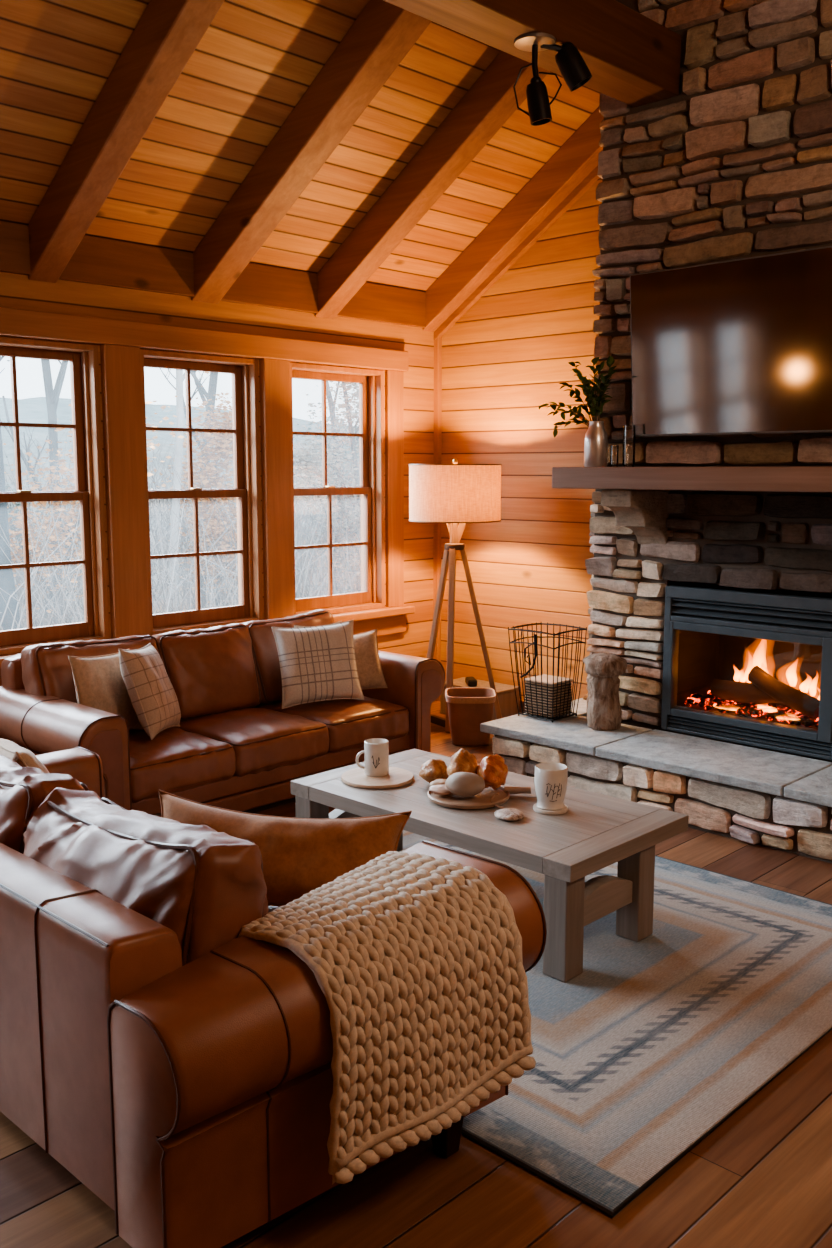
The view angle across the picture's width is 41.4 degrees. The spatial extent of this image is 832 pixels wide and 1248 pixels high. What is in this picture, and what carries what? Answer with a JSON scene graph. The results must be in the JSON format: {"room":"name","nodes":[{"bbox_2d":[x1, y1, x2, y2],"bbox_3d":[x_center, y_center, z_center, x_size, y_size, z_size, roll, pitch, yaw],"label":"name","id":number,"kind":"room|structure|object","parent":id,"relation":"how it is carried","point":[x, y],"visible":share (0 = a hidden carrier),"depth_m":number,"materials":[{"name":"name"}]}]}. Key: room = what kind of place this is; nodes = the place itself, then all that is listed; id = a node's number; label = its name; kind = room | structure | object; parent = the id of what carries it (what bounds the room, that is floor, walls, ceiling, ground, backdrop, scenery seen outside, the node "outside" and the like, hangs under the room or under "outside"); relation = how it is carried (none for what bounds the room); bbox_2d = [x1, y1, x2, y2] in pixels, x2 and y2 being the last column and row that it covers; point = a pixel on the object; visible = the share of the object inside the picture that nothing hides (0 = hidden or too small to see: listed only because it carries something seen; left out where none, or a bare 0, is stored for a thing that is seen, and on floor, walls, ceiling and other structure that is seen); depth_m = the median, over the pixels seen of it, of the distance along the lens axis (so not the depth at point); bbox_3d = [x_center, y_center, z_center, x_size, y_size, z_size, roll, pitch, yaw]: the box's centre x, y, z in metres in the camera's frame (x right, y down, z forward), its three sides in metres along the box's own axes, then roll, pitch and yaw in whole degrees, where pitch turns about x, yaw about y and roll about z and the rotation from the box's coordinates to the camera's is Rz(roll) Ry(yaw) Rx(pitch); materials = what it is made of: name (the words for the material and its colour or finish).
{"room":"cabin living room","nodes":[
{"label":"cabin living room","id":0,"kind":"room"},
{"bbox_2d":[0,272,433,657],"bbox_3d":[-2.512,-0.492,4.936,0.200,2.800,7.840,8,11,43],"label":"wall","id":1,"kind":"structure","parent":0,"point":[17,291],"depth_m":6.66,"materials":[{"name":"brown wood"}]},
{"bbox_2d":[0,336,109,654],"bbox_3d":[-1.958,-0.631,5.481,0.200,1.525,0.785,8,11,43],"label":"window","id":2,"kind":"structure","parent":1,"relation":"in","point":[83,358],"depth_m":5.65,"materials":[{"name":"brown wood"}]},
{"bbox_2d":[100,344,148,638],"bbox_3d":[-1.526,-0.675,5.770,0.055,1.530,0.205,8,11,43],"label":"trim","id":3,"kind":"structure","parent":1,"relation":"attached to","point":[120,365],"depth_m":5.74,"materials":[{"name":"brown wood"}]},
{"bbox_2d":[140,349,262,635],"bbox_3d":[-1.250,-0.734,6.208,0.200,1.525,0.785,8,11,43],"label":"window","id":4,"kind":"structure","parent":1,"relation":"in","point":[246,490],"depth_m":6.34,"materials":[{"name":"brown wood"}]},
{"bbox_2d":[0,615,405,685],"bbox_3d":[-2.305,0.309,5.102,0.045,0.128,6.405,8,11,43],"label":"trim","id":5,"kind":"structure","parent":1,"relation":"attached to","point":[393,624],"depth_m":7.21,"materials":[{"name":"brown wood"}]},
{"bbox_2d":[0,307,408,370],"bbox_3d":[-2.296,-1.382,4.856,0.070,0.125,6.405,8,11,43],"label":"trim","id":6,"kind":"structure","parent":1,"relation":"attached to","point":[14,322],"depth_m":5.91,"materials":[{"name":"brown wood"}]},
{"bbox_2d":[0,605,414,668],"bbox_3d":[-2.314,0.216,5.112,0.220,0.050,6.425,8,11,43],"label":"trim","id":7,"kind":"structure","parent":1,"relation":"attached to","point":[360,615],"depth_m":7.04,"materials":[{"name":"brown wood"}]},
{"bbox_2d":[0,221,425,327],"bbox_3d":[-2.431,-1.706,4.686,0.045,0.225,7.440,8,11,43],"label":"trim","id":8,"kind":"structure","parent":1,"relation":"attached to","point":[96,260],"depth_m":5.87,"materials":[{"name":"brown wood"}]},
{"bbox_2d":[259,358,293,619],"bbox_3d":[-0.823,-0.776,6.491,0.055,1.530,0.190,8,11,43],"label":"trim","id":9,"kind":"structure","parent":1,"relation":"attached to","point":[275,417],"depth_m":6.46,"materials":[{"name":"brown wood"}]},
{"bbox_2d":[290,362,384,614],"bbox_3d":[-0.550,-0.835,6.925,0.200,1.525,0.790,8,11,43],"label":"window","id":10,"kind":"structure","parent":1,"relation":"in","point":[371,382],"depth_m":7.08,"materials":[{"name":"brown wood"}]},
{"bbox_2d":[385,370,403,606],"bbox_3d":[-0.143,-0.876,7.201,0.038,1.530,0.145,8,11,43],"label":"trim","id":11,"kind":"structure","parent":1,"relation":"attached to","point":[394,380],"depth_m":7.18,"materials":[{"name":"brown wood"}]},
{"bbox_2d":[0,0,599,291],"bbox_3d":[0.347,-2.641,1.845,8.350,2.828,8.040,8,11,43],"label":"ceiling","id":12,"kind":"structure","parent":0,"point":[255,60],"depth_m":5.28,"materials":[{"name":"brown wood"}]},
{"bbox_2d":[28,0,223,282],"bbox_3d":[-0.423,-2.827,3.827,3.880,2.724,0.150,8,11,43],"label":"ceiling beam","id":13,"kind":"structure","parent":12,"relation":"attached to","point":[167,34],"depth_m":4.71,"materials":[{"name":"brown wood"}]},
{"bbox_2d":[191,0,431,303],"bbox_3d":[0.237,-2.922,4.503,3.880,2.724,0.180,8,11,43],"label":"ceiling beam","id":14,"kind":"structure","parent":12,"relation":"attached to","point":[383,33],"depth_m":5.26,"materials":[{"name":"brown wood"}]},
{"bbox_2d":[315,51,549,318],"bbox_3d":[0.840,-3.009,5.121,3.880,2.724,0.155,8,11,43],"label":"ceiling beam","id":15,"kind":"structure","parent":12,"relation":"attached to","point":[490,101],"depth_m":5.91,"materials":[{"name":"brown wood"}]},
{"bbox_2d":[423,107,603,331],"bbox_3d":[0.718,-2.525,6.617,1.740,1.348,0.150,8,11,43],"label":"ceiling beam","id":16,"kind":"structure","parent":12,"relation":"attached to","point":[577,157],"depth_m":6.65,"materials":[{"name":"brown wood"}]},
{"bbox_2d":[0,701,831,1247],"bbox_3d":[0.365,1.331,2.386,8.300,0.100,8.040,8,11,43],"label":"floor","id":17,"kind":"structure","parent":0,"point":[762,1178],"depth_m":2.44,"materials":[{"name":"brown wood"}]},
{"bbox_2d":[0,609,444,816],"bbox_3d":[-0.943,0.427,5.500,0.988,0.824,2.168,8,11,43],"label":"leather sofa","id":18,"kind":"object","parent":17,"relation":"on","point":[235,747],"visible":0.77,"depth_m":5.23,"materials":[{"name":"brown leather"}]},
{"bbox_2d":[20,635,159,730],"bbox_3d":[-1.490,0.304,5.171,0.340,0.476,0.670,8,11,43],"label":"cushion","id":19,"kind":"object","parent":18,"relation":"on","point":[46,674],"depth_m":4.95,"materials":[{"name":"brown leather"}]},
{"bbox_2d":[68,649,142,729],"bbox_3d":[-1.400,0.317,4.984,0.143,0.403,0.430,4,9,24],"label":"throw pillow","id":20,"kind":"object","parent":18,"relation":"on","point":[99,683],"visible":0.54,"depth_m":4.91,"materials":[{"name":"beige fabric"}]},
{"bbox_2d":[118,643,180,739],"bbox_3d":[-1.214,0.299,5.035,0.207,0.441,0.475,0,8,3],"label":"throw pillow","id":21,"kind":"object","parent":18,"relation":"on","point":[153,697],"visible":1,"depth_m":4.88,"materials":[{"name":"beige fabric"}]},
{"bbox_2d":[129,727,235,802],"bbox_3d":[-1.226,0.623,5.008,0.654,0.226,0.571,8,11,43],"label":"seat cushion","id":22,"kind":"object","parent":18,"relation":"on","point":[190,763],"depth_m":4.84,"materials":[{"name":"brown leather"}]},
{"bbox_2d":[152,623,258,721],"bbox_3d":[-1.071,0.255,5.604,0.339,0.476,0.591,8,11,43],"label":"cushion","id":23,"kind":"object","parent":18,"relation":"on","point":[211,671],"depth_m":5.49,"materials":[{"name":"brown leather"}]},
{"bbox_2d":[177,708,328,776],"bbox_3d":[-0.834,0.566,5.407,0.653,0.231,0.574,8,11,43],"label":"seat cushion","id":24,"kind":"object","parent":18,"relation":"on","point":[264,742],"depth_m":5.25,"materials":[{"name":"brown leather"}]},
{"bbox_2d":[243,609,333,705],"bbox_3d":[-0.688,0.187,5.997,0.333,0.487,0.637,8,11,43],"label":"cushion","id":25,"kind":"object","parent":18,"relation":"on","point":[258,634],"depth_m":5.76,"materials":[{"name":"brown leather"}]},
{"bbox_2d":[272,619,363,708],"bbox_3d":[-0.505,0.204,5.691,0.461,0.422,0.202,-3,9,-21],"label":"throw pillow","id":26,"kind":"object","parent":18,"relation":"on","point":[318,663],"visible":1,"depth_m":5.63,"materials":[{"name":"beige fabric"}]},
{"bbox_2d":[294,621,341,627],"bbox_3d":[-0.501,0.179,5.941,0.306,0.364,0.116,-6,10,-37],"label":"throw pillow","id":27,"kind":"object","parent":18,"relation":"on","point":[295,626],"visible":0.02,"depth_m":5.90,"materials":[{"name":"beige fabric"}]},
{"bbox_2d":[259,696,408,752],"bbox_3d":[-0.441,0.508,5.810,0.651,0.224,0.575,8,11,43],"label":"seat cushion","id":28,"kind":"object","parent":18,"relation":"on","point":[348,723],"depth_m":5.63,"materials":[{"name":"brown leather"}]},
{"bbox_2d":[353,629,387,689],"bbox_3d":[-0.361,0.212,5.875,0.410,0.354,0.166,-2,8,-12],"label":"throw pillow","id":29,"kind":"object","parent":18,"relation":"on","point":[370,674],"visible":0.43,"depth_m":5.86,"materials":[{"name":"beige fabric"}]},
{"bbox_2d":[0,746,546,1247],"bbox_3d":[-0.819,0.787,3.057,2.292,0.788,0.943,8,11,43],"label":"leather loveseat","id":30,"kind":"object","parent":17,"relation":"on","point":[176,1064],"visible":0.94,"depth_m":2.32,"materials":[{"name":"brown leather"}]},
{"bbox_2d":[0,738,48,773],"bbox_3d":[-1.231,0.528,3.537,0.221,0.358,0.443,-5,9,-32],"label":"throw pillow","id":31,"kind":"object","parent":30,"relation":"on","point":[24,757],"visible":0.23,"depth_m":3.38,"materials":[{"name":"beige fabric"}]},
{"bbox_2d":[0,755,84,851],"bbox_3d":[-1.258,0.595,3.225,0.853,0.441,0.384,8,11,43],"label":"cushion","id":32,"kind":"object","parent":30,"relation":"on","point":[22,789],"depth_m":2.93,"materials":[{"name":"brown leather"}]},
{"bbox_2d":[23,787,268,963],"bbox_3d":[-0.693,0.672,2.684,0.825,0.456,0.390,8,11,43],"label":"cushion","id":33,"kind":"object","parent":30,"relation":"on","point":[189,891],"depth_m":2.46,"materials":[{"name":"brown leather"}]},
{"bbox_2d":[268,906,278,911],"bbox_3d":[-0.540,0.905,2.903,0.804,0.226,0.725,8,11,43],"label":"seat cushion","id":34,"kind":"object","parent":30,"relation":"on","point":[271,908],"depth_m":3.03,"materials":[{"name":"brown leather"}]},
{"bbox_2d":[159,789,411,906],"bbox_3d":[-0.395,0.640,3.050,0.748,0.290,0.236,2,8,11],"label":"throw pillow","id":35,"kind":"object","parent":30,"relation":"on","point":[300,856],"visible":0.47,"depth_m":2.97,"materials":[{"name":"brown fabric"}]},
{"bbox_2d":[238,851,535,1184],"bbox_3d":[-0.069,0.848,2.468,0.468,0.544,0.523,8,11,43],"label":"knit throw","id":36,"kind":"object","parent":30,"relation":"on","point":[416,961],"visible":1,"depth_m":2.36,"materials":[{"name":"fabric"}]},
{"bbox_2d":[408,458,501,731],"bbox_3d":[0.236,-0.177,6.764,0.564,1.665,0.564,8,11,43],"label":"floor lamp","id":37,"kind":"object","parent":17,"relation":"on","point":[453,494],"visible":0.99,"depth_m":6.50,"materials":[{"name":"fabric"}]},
{"bbox_2d":[445,687,495,745],"bbox_3d":[0.320,0.551,6.503,0.298,0.299,0.298,0,8,1],"label":"bin","id":38,"kind":"object","parent":17,"relation":"on","point":[468,707],"visible":0.97,"depth_m":6.39,"materials":[{"name":"brown plastic"}]},
{"bbox_2d":[440,677,520,720],"bbox_3d":[0.414,0.498,7.190,0.490,0.212,0.250,8,11,43],"label":"storage box","id":39,"kind":"object","parent":17,"relation":"on","point":[506,696],"visible":0.32,"depth_m":7.07,"materials":[{"name":"brown wood"}]},
{"bbox_2d":[465,677,476,686],"bbox_3d":[0.358,0.373,7.143,0.060,0.045,0.130,-1,8,-7],"label":"case","id":40,"kind":"object","parent":39,"relation":"on","point":[470,681],"visible":1,"depth_m":7.08,"materials":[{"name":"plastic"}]},
{"bbox_2d":[399,830,831,1216],"bbox_3d":[0.334,1.070,3.825,2.175,0.014,1.991,8,11,43],"label":"area rug","id":41,"kind":"object","parent":17,"relation":"on","point":[642,1054],"visible":0.41,"depth_m":3.14,"materials":[{"name":"beige fabric"}]},
{"bbox_2d":[290,749,688,981],"bbox_3d":[0.234,0.819,4.095,1.340,0.408,0.695,8,11,43],"label":"coffee table","id":42,"kind":"object","parent":41,"relation":"on","point":[597,831],"depth_m":3.72,"materials":[{"name":"grey wood"}]},
{"bbox_2d":[341,766,413,788],"bbox_3d":[-0.151,0.600,4.302,0.284,0.014,0.284,8,11,43],"label":"round board","id":43,"kind":"object","parent":42,"relation":"on","point":[396,777],"visible":0.88,"depth_m":4.25,"materials":[{"name":"brown wood"}]},
{"bbox_2d":[356,738,388,776],"bbox_3d":[-0.163,0.524,4.313,0.103,0.132,0.113,8,11,43],"label":"coffee mug","id":44,"kind":"object","parent":43,"relation":"on","point":[376,750],"visible":1,"depth_m":4.28,"materials":[{"name":"white ceramic"}]},
{"bbox_2d":[419,759,448,782],"bbox_3d":[0.069,0.566,4.235,0.120,0.099,0.109,8,11,43],"label":"bread roll","id":45,"kind":"object","parent":42,"relation":"on","point":[431,770],"visible":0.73,"depth_m":4.20,"materials":[{"name":"brown food"}]},
{"bbox_2d":[427,786,530,809],"bbox_3d":[0.208,0.623,4.063,0.304,0.034,0.348,8,11,43],"label":"round tray","id":46,"kind":"object","parent":42,"relation":"on","point":[481,800],"visible":0.63,"depth_m":4.00,"materials":[{"name":"brown wood"}]},
{"bbox_2d":[430,779,445,785],"bbox_3d":[0.094,0.597,4.106,0.073,0.029,0.090,8,11,43],"label":"biscuit","id":47,"kind":"object","parent":46,"relation":"on","point":[437,781],"visible":0.49,"depth_m":4.09,"materials":[{"name":"beige food"}]},
{"bbox_2d":[429,784,451,794],"bbox_3d":[0.101,0.607,4.032,0.103,0.030,0.091,8,11,43],"label":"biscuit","id":48,"kind":"object","parent":46,"relation":"on","point":[436,789],"visible":0.81,"depth_m":4.01,"materials":[{"name":"beige food"}]},
{"bbox_2d":[447,748,477,775],"bbox_3d":[0.176,0.544,4.134,0.123,0.152,0.120,8,11,43],"label":"pastry","id":49,"kind":"object","parent":46,"relation":"on","point":[461,761],"visible":0.54,"depth_m":4.10,"materials":[{"name":"brown food"}]},
{"bbox_2d":[445,772,484,796],"bbox_3d":[0.180,0.583,4.006,0.141,0.087,0.140,8,11,43],"label":"bun","id":50,"kind":"object","parent":46,"relation":"on","point":[463,784],"visible":1,"depth_m":3.96,"materials":[{"name":"beige food"}]},
{"bbox_2d":[477,754,507,789],"bbox_3d":[0.284,0.548,4.107,0.118,0.124,0.146,0,8,1],"label":"pastry","id":51,"kind":"object","parent":46,"relation":"on","point":[493,769],"visible":0.91,"depth_m":4.05,"materials":[{"name":"orange food"}]},
{"bbox_2d":[494,808,523,820],"bbox_3d":[0.326,0.662,3.828,0.112,0.028,0.108,8,11,43],"label":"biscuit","id":52,"kind":"object","parent":42,"relation":"on","point":[508,814],"visible":1,"depth_m":3.80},
{"bbox_2d":[533,803,567,814],"bbox_3d":[0.478,0.655,3.914,0.124,0.012,0.124,8,11,43],"label":"coaster","id":53,"kind":"object","parent":42,"relation":"on","point":[535,808],"visible":0.57,"depth_m":3.87,"materials":[{"name":"beige ceramic"}]},
{"bbox_2d":[534,762,567,809],"bbox_3d":[0.478,0.576,3.903,0.117,0.146,0.117,8,11,43],"label":"coffee mug","id":54,"kind":"object","parent":53,"relation":"on","point":[550,778],"visible":1,"depth_m":3.86,"materials":[{"name":"white ceramic"}]},
{"bbox_2d":[480,0,831,862],"bbox_3d":[1.585,-1.682,5.078,2.249,5.119,1.300,8,11,43],"label":"stone fireplace","id":55,"kind":"object","parent":17,"relation":"on","point":[737,164],"visible":0.74,"depth_m":5.13,"materials":[{"name":"grey stone"}]},
{"bbox_2d":[508,622,586,721],"bbox_3d":[0.695,0.253,5.853,0.309,0.478,0.292,8,11,43],"label":"wire basket","id":56,"kind":"object","parent":55,"relation":"on","point":[535,654],"visible":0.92,"depth_m":5.80,"materials":[{"name":"black metal"}]},
{"bbox_2d":[525,674,572,717],"bbox_3d":[0.704,0.383,5.864,0.196,0.187,0.181,8,11,43],"label":"wicker box","id":57,"kind":"object","parent":56,"relation":"in","point":[544,677],"visible":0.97,"depth_m":5.80,"materials":[{"name":"beige wicker"}]},
{"bbox_2d":[582,653,626,730],"bbox_3d":[0.959,0.339,5.600,0.220,0.375,0.235,8,11,43],"label":"stump","id":58,"kind":"object","parent":55,"relation":"on","point":[604,712],"visible":1,"depth_m":5.54,"materials":[{"name":"brown wood"}]},
{"bbox_2d":[552,466,831,491],"bbox_3d":[1.498,-0.652,4.931,1.915,0.105,0.397,8,11,43],"label":"mantel shelf","id":59,"kind":"object","parent":55,"relation":"attached to","point":[795,478],"visible":1,"depth_m":4.89,"materials":[{"name":"brown wood"}]},
{"bbox_2d":[584,421,607,466],"bbox_3d":[0.893,-0.892,5.461,0.116,0.223,0.116,8,11,43],"label":"metal vase","id":60,"kind":"object","parent":59,"relation":"on","point":[596,440],"visible":1,"depth_m":5.42,"materials":[{"name":"metal"}]},
{"bbox_2d":[539,356,617,437],"bbox_3d":[0.791,-1.102,5.495,0.497,0.455,0.220,8,11,43],"label":"bouquet","id":61,"kind":"object","parent":60,"relation":"in","point":[593,401],"visible":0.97,"depth_m":5.43,"materials":[{"name":"green plant"}]},
{"bbox_2d":[610,445,618,466],"bbox_3d":[0.973,-0.823,5.393,0.040,0.105,0.040,8,11,43],"label":"drinking glass","id":62,"kind":"object","parent":59,"relation":"on","point":[611,445],"visible":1,"depth_m":5.39,"materials":[{"name":"clear glass"}]},
{"bbox_2d":[622,425,635,466],"bbox_3d":[1.037,-0.865,5.353,0.060,0.200,0.060,8,11,43],"label":"drinking glass","id":63,"kind":"object","parent":59,"relation":"on","point":[624,426],"visible":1,"depth_m":5.34,"materials":[{"name":"clear glass"}]},
{"bbox_2d":[630,246,831,436],"bbox_3d":[1.548,-1.230,4.876,1.350,0.765,0.133,8,11,43],"label":"television","id":64,"kind":"object","parent":55,"relation":"attached to","point":[744,345],"visible":0.93,"depth_m":4.93,"materials":[{"name":"black glass"}]},
{"bbox_2d":[661,585,831,760],"bbox_3d":[1.745,0.190,5.387,0.913,0.728,0.519,8,11,43],"label":"fireplace insert","id":65,"kind":"object","parent":55,"relation":"in","point":[710,634],"visible":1,"depth_m":5.37,"materials":[{"name":"black metal"}]},
{"bbox_2d":[684,690,818,726],"bbox_3d":[1.734,0.415,5.441,0.877,0.048,0.376,8,11,43],"label":"embers","id":66,"kind":"object","parent":65,"relation":"in","point":[781,713],"visible":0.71,"depth_m":5.38,"materials":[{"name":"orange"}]},
{"bbox_2d":[710,679,779,702],"bbox_3d":[1.646,0.334,5.460,0.364,0.120,0.103,8,11,43],"label":"log","id":67,"kind":"object","parent":66,"relation":"on","point":[743,692],"visible":0.83,"depth_m":5.46,"materials":[{"name":"brown wood"}]},
{"bbox_2d":[759,706,773,711],"bbox_3d":[1.718,0.404,5.369,0.104,0.045,0.077,8,11,43],"label":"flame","id":68,"kind":"object","parent":66,"relation":"on","point":[769,708],"visible":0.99,"depth_m":5.34,"materials":[{"name":"orange"}]},
{"bbox_2d":[748,666,819,717],"bbox_3d":[1.771,0.324,5.274,0.094,0.204,0.395,-6,10,-38],"label":"log","id":69,"kind":"object","parent":66,"relation":"on","point":[793,698],"visible":0.95,"depth_m":5.25,"materials":[{"name":"brown wood"}]},
{"bbox_2d":[787,669,795,685],"bbox_3d":[1.827,0.231,5.373,0.137,0.188,0.097,8,11,43],"label":"flame","id":70,"kind":"object","parent":69,"relation":"on","point":[790,674],"visible":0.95,"depth_m":5.39,"materials":[{"name":"orange"}]},
{"bbox_2d":[800,683,809,691],"bbox_3d":[1.889,0.281,5.329,0.058,0.100,0.046,8,11,43],"label":"flame","id":71,"kind":"object","parent":69,"relation":"on","point":[802,687],"visible":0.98,"depth_m":5.32,"materials":[{"name":"orange"}]},
{"bbox_2d":[761,694,819,707],"bbox_3d":[1.794,0.372,5.476,0.086,0.097,0.481,-8,11,-43],"label":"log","id":72,"kind":"object","parent":66,"relation":"on","point":[814,696],"visible":0.12,"depth_m":5.42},
{"bbox_2d":[745,666,751,682],"bbox_3d":[1.690,0.217,5.527,0.119,0.212,0.159,-1,8,-10],"label":"flame","id":73,"kind":"object","parent":72,"relation":"on","point":[750,668],"visible":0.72,"depth_m":5.56,"materials":[{"name":"orange"}]},
{"bbox_2d":[754,656,763,669],"bbox_3d":[1.714,0.140,5.486,0.173,0.375,0.136,8,11,43],"label":"flame","id":74,"kind":"object","parent":72,"relation":"on","point":[758,661],"visible":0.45,"depth_m":5.47,"materials":[{"name":"orange"}]},
{"bbox_2d":[809,684,815,695],"bbox_3d":[1.911,0.285,5.294,0.083,0.162,0.104,1,8,7],"label":"flame","id":75,"kind":"object","parent":72,"relation":"on","point":[812,689],"visible":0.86,"depth_m":5.29,"materials":[{"name":"orange"}]},
{"bbox_2d":[441,178,601,699],"bbox_3d":[3.001,-1.719,4.750,8.150,5.282,0.200,8,11,43],"label":"wall","id":76,"kind":"structure","parent":0,"point":[508,356],"depth_m":6.95,"materials":[{"name":"brown wood"}]},
{"bbox_2d":[433,336,441,700],"bbox_3d":[0.146,-0.703,7.519,0.050,2.500,0.045,8,11,43],"label":"trim","id":77,"kind":"structure","parent":76,"relation":"attached to","point":[438,341],"depth_m":7.43,"materials":[{"name":"brown wood"}]},
{"bbox_2d":[439,696,524,712],"bbox_3d":[0.780,0.564,7.088,1.780,0.110,0.030,8,11,43],"label":"baseboard","id":78,"kind":"structure","parent":76,"relation":"attached to","point":[439,696],"depth_m":7.16,"materials":[{"name":"brown wood"}]},
{"bbox_2d":[434,165,599,339],"bbox_3d":[0.763,-2.409,6.674,1.750,1.207,0.050,8,11,43],"label":"trim","id":79,"kind":"structure","parent":76,"relation":"attached to","point":[592,177],"depth_m":6.79,"materials":[{"name":"brown wood"}]},
{"label":"outside","id":80,"kind":"structure","parent":0,"visible":0},
{"bbox_2d":[0,397,360,630],"bbox_3d":[-15.440,-5.784,35.302,60.000,6.835,170.000,8,11,43],"label":"hills","id":81,"kind":"structure","parent":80,"point":[308,573],"depth_m":16.22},
{"bbox_2d":[0,356,21,629],"bbox_3d":[-3.679,-3.057,9.579,1.627,8.102,2.667,-2,8,-16],"label":"tree","id":82,"kind":"object","parent":81,"relation":"on","point":[7,583],"visible":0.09,"depth_m":10.04,"materials":[{"name":"grey plant"}]},
{"bbox_2d":[2,360,46,549],"bbox_3d":[-6.304,-2.417,15.367,2.046,5.145,2.061,-6,10,-38],"label":"tree","id":83,"kind":"object","parent":81,"relation":"on","point":[17,504],"visible":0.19,"depth_m":15.48,"materials":[{"name":"grey plant"}]},
{"bbox_2d":[0,359,67,624],"bbox_3d":[-4.016,-3.818,12.562,3.253,8.780,1.859,8,11,43],"label":"tree","id":84,"kind":"object","parent":81,"relation":"on","point":[52,396],"visible":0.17,"depth_m":13.25,"materials":[{"name":"grey plant"}]},
{"bbox_2d":[3,396,216,626],"bbox_3d":[-3.449,-0.944,11.566,2.595,3.488,1.821,-2,8,-15],"label":"tree","id":85,"kind":"object","parent":81,"relation":"on","point":[71,512],"visible":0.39,"depth_m":11.36,"materials":[{"name":"grey plant"}]},
{"bbox_2d":[169,369,184,611],"bbox_3d":[-2.895,-4.080,13.702,2.143,9.100,1.840,-7,11,-42],"label":"tree","id":86,"kind":"object","parent":81,"relation":"on","point":[180,376],"visible":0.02,"depth_m":13.57,"materials":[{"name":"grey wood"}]},
{"bbox_2d":[160,368,217,607],"bbox_3d":[-2.502,-4.426,15.254,2.358,8.757,2.261,6,10,36],"label":"tree","id":87,"kind":"object","parent":81,"relation":"on","point":[211,394],"visible":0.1,"depth_m":15.50,"materials":[{"name":"grey plant"}]},
{"bbox_2d":[154,371,237,606],"bbox_3d":[-2.504,-1.569,14.421,1.765,3.653,1.865,-2,8,-16],"label":"tree","id":88,"kind":"object","parent":81,"relation":"on","point":[226,439],"visible":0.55,"depth_m":14.20,"materials":[{"name":"grey plant"}]},
{"bbox_2d":[293,416,360,593],"bbox_3d":[-1.137,-1.254,14.565,2.138,2.971,1.513,-2,8,-14],"label":"tree","id":89,"kind":"object","parent":81,"relation":"on","point":[308,466],"visible":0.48,"depth_m":14.42,"materials":[{"name":"grey plant"}]},
{"bbox_2d":[295,381,359,594],"bbox_3d":[-1.489,-3.428,18.143,2.496,6.480,2.804,8,11,43],"label":"tree","id":90,"kind":"object","parent":81,"relation":"on","point":[332,419],"visible":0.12,"depth_m":18.48,"materials":[{"name":"grey plant"}]},
{"bbox_2d":[296,381,360,591],"bbox_3d":[-1.251,-3.100,16.199,2.894,6.088,1.762,2,8,17],"label":"tree","id":91,"kind":"object","parent":81,"relation":"on","point":[346,397],"visible":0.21,"depth_m":16.14,"materials":[{"name":"grey plant"}]},
{"bbox_3d":[-2.306,-0.954,-0.692,8.150,5.282,0.200,8,11,43],"label":"wall","id":92,"kind":"structure","parent":0,"visible":0},
{"bbox_2d":[383,0,680,106],"bbox_3d":[-1.175,-2.301,2.867,0.250,0.270,6.712,8,11,43],"label":"ceiling beam","id":93,"kind":"structure","parent":92,"relation":"attached to","point":[631,58],"depth_m":4.70,"materials":[{"name":"brown wood"}]},
{"bbox_2d":[513,32,592,125],"bbox_3d":[0.570,-2.239,4.546,0.332,0.333,0.170,0,8,-2],"label":"ceiling spotlight","id":94,"kind":"object","parent":93,"relation":"attached to","point":[573,68],"visible":1,"depth_m":4.53,"materials":[{"name":"black paint"}]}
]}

